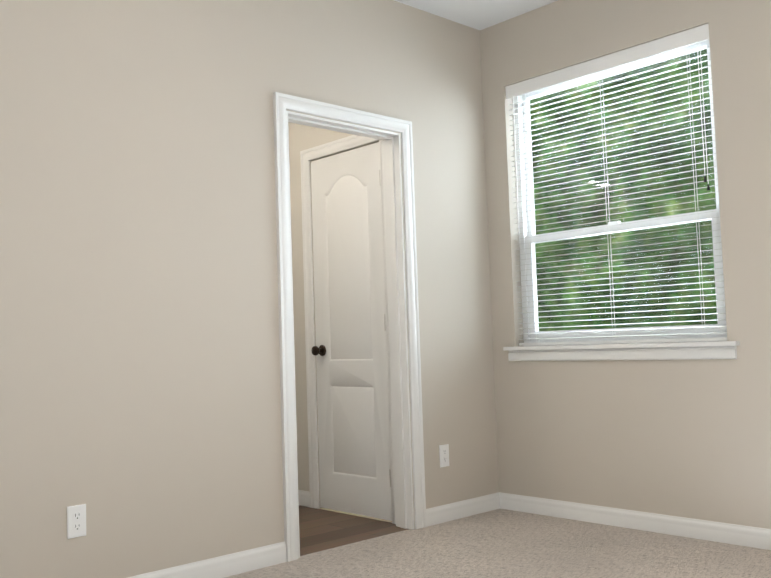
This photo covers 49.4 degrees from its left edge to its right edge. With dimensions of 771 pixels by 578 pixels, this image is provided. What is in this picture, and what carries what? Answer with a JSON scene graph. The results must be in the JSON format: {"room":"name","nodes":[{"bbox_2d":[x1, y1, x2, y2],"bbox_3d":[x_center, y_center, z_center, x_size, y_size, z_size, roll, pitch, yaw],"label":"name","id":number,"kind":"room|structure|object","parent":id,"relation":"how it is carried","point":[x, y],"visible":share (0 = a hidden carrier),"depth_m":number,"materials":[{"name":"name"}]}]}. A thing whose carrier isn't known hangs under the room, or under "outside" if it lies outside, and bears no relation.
{"room":"empty bedroom","nodes":[
{"label":"empty bedroom","id":0,"kind":"room"},
{"bbox_2d":[0,0,498,577],"bbox_3d":[-1.067,-0.177,3.323,4.760,2.740,0.120,2,-5,-43],"label":"wall","id":1,"kind":"structure","parent":0,"point":[140,402],"depth_m":3.44,"materials":[{"name":"beige paint"}]},
{"bbox_2d":[67,504,85,538],"bbox_3d":[-1.132,0.852,3.075,0.070,0.115,0.008,2,-5,-43],"label":"electrical outlet","id":2,"kind":"object","parent":1,"relation":"attached to","point":[76,520],"visible":1,"depth_m":3.07,"materials":[{"name":"white plastic"}]},
{"bbox_2d":[127,542,286,577],"bbox_3d":[-1.533,1.127,2.668,2.994,0.086,0.014,2,-5,-43],"label":"baseboard","id":3,"kind":"structure","parent":1,"relation":"attached to","point":[223,566],"depth_m":3.49,"materials":[{"name":"white wood"}]},
{"bbox_2d":[273,92,426,561],"bbox_3d":[-0.452,0.187,4.373,0.875,2.108,0.900,2,-5,-43],"label":"door frame","id":4,"kind":"structure","parent":1,"relation":"attached to","point":[282,103],"depth_m":4.31,"materials":[{"name":"white wood"}]},
{"bbox_2d":[439,444,448,467],"bbox_3d":[0.312,0.880,4.426,0.070,0.115,0.008,2,-5,-43],"label":"electrical outlet","id":5,"kind":"object","parent":1,"relation":"attached to","point":[444,455],"visible":1,"depth_m":4.42,"materials":[{"name":"white plastic"}]},
{"bbox_2d":[426,492,498,526],"bbox_3d":[0.408,1.178,4.484,0.569,0.086,0.014,2,-5,-43],"label":"baseboard","id":6,"kind":"structure","parent":1,"relation":"attached to","point":[469,507],"depth_m":4.48,"materials":[{"name":"white wood"}]},
{"bbox_2d":[288,122,378,507],"bbox_3d":[-0.275,-0.104,4.876,0.120,2.740,1.070,2,-5,-43],"label":"wall","id":7,"kind":"structure","parent":0,"point":[303,137],"depth_m":5.03,"materials":[{"name":"beige paint"}]},
{"bbox_2d":[311,142,391,520],"bbox_3d":[-0.213,0.232,4.689,0.106,2.026,0.619,2,-5,-43],"label":"hall door","id":8,"kind":"structure","parent":7,"relation":"in","point":[348,350],"depth_m":4.70,"materials":[{"name":"white wood"}]},
{"bbox_2d":[299,505,407,555],"bbox_3d":[-0.795,1.269,4.105,1.640,0.058,1.050,2,-5,-43],"label":"floor","id":9,"kind":"structure","parent":0,"point":[320,529],"depth_m":4.30,"materials":[{"name":"brown wood"}]},
{"bbox_2d":[394,0,557,29],"bbox_3d":[0.176,-1.706,2.038,4.760,0.060,3.900,2,-5,-43],"label":"ceiling","id":10,"kind":"structure","parent":0,"point":[479,14],"depth_m":4.57,"materials":[{"name":"white paint"}]},
{"bbox_2d":[224,508,770,577],"bbox_3d":[0.249,1.087,1.852,4.480,0.060,3.680,2,-5,-43],"label":"floor carpet","id":11,"kind":"object","parent":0,"point":[501,543],"visible":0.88,"depth_m":3.66,"materials":[{"name":"beige carpet"}]},
{"bbox_2d":[480,0,770,528],"bbox_3d":[1.944,-0.269,3.475,0.160,2.740,3.780,2,-5,-43],"label":"wall","id":12,"kind":"structure","parent":0,"point":[689,438],"depth_m":4.05,"materials":[{"name":"beige paint"}]},
{"bbox_2d":[514,39,726,345],"bbox_3d":[1.185,-0.454,4.335,0.070,1.470,1.200,2,-5,-43],"label":"window","id":13,"kind":"structure","parent":12,"relation":"in","point":[645,224],"depth_m":4.35,"materials":[{"name":"white plastic"}]},
{"bbox_2d":[505,24,726,345],"bbox_3d":[1.126,-0.456,4.279,0.063,1.464,1.194,2,-5,-43],"label":"window blinds","id":14,"kind":"object","parent":13,"relation":"attached to","point":[653,48],"visible":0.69,"depth_m":4.23,"materials":[{"name":"white plastic"}]},
{"bbox_2d":[503,341,739,360],"bbox_3d":[1.145,0.317,4.223,0.113,0.080,1.310,2,-5,-43],"label":"window sill","id":15,"kind":"structure","parent":12,"relation":"attached to","point":[685,350],"depth_m":4.11,"materials":[{"name":"white wood"}]},
{"bbox_2d":[499,492,770,549],"bbox_3d":[1.874,1.058,3.385,0.014,0.086,3.630,2,-5,-43],"label":"baseboard","id":16,"kind":"structure","parent":12,"relation":"attached to","point":[748,536],"depth_m":4.05,"materials":[{"name":"white wood"}]},
{"bbox_3d":[-1.286,-0.089,4.580,1.760,2.740,0.120,2,-5,-43],"label":"wall","id":17,"kind":"structure","parent":0,"visible":0},
{"bbox_2d":[298,490,309,506],"bbox_3d":[-1.092,1.225,4.423,1.640,0.086,0.188,2,-5,-43],"label":"baseboard","id":18,"kind":"structure","parent":17,"relation":"attached to","point":[303,498],"depth_m":4.95,"materials":[{"name":"white wood"}]},
{"label":"outside","id":19,"kind":"structure","parent":0,"visible":0},
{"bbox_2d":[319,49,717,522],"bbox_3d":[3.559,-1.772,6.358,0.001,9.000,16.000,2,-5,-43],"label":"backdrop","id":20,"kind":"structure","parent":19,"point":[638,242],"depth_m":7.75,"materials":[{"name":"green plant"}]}
]}

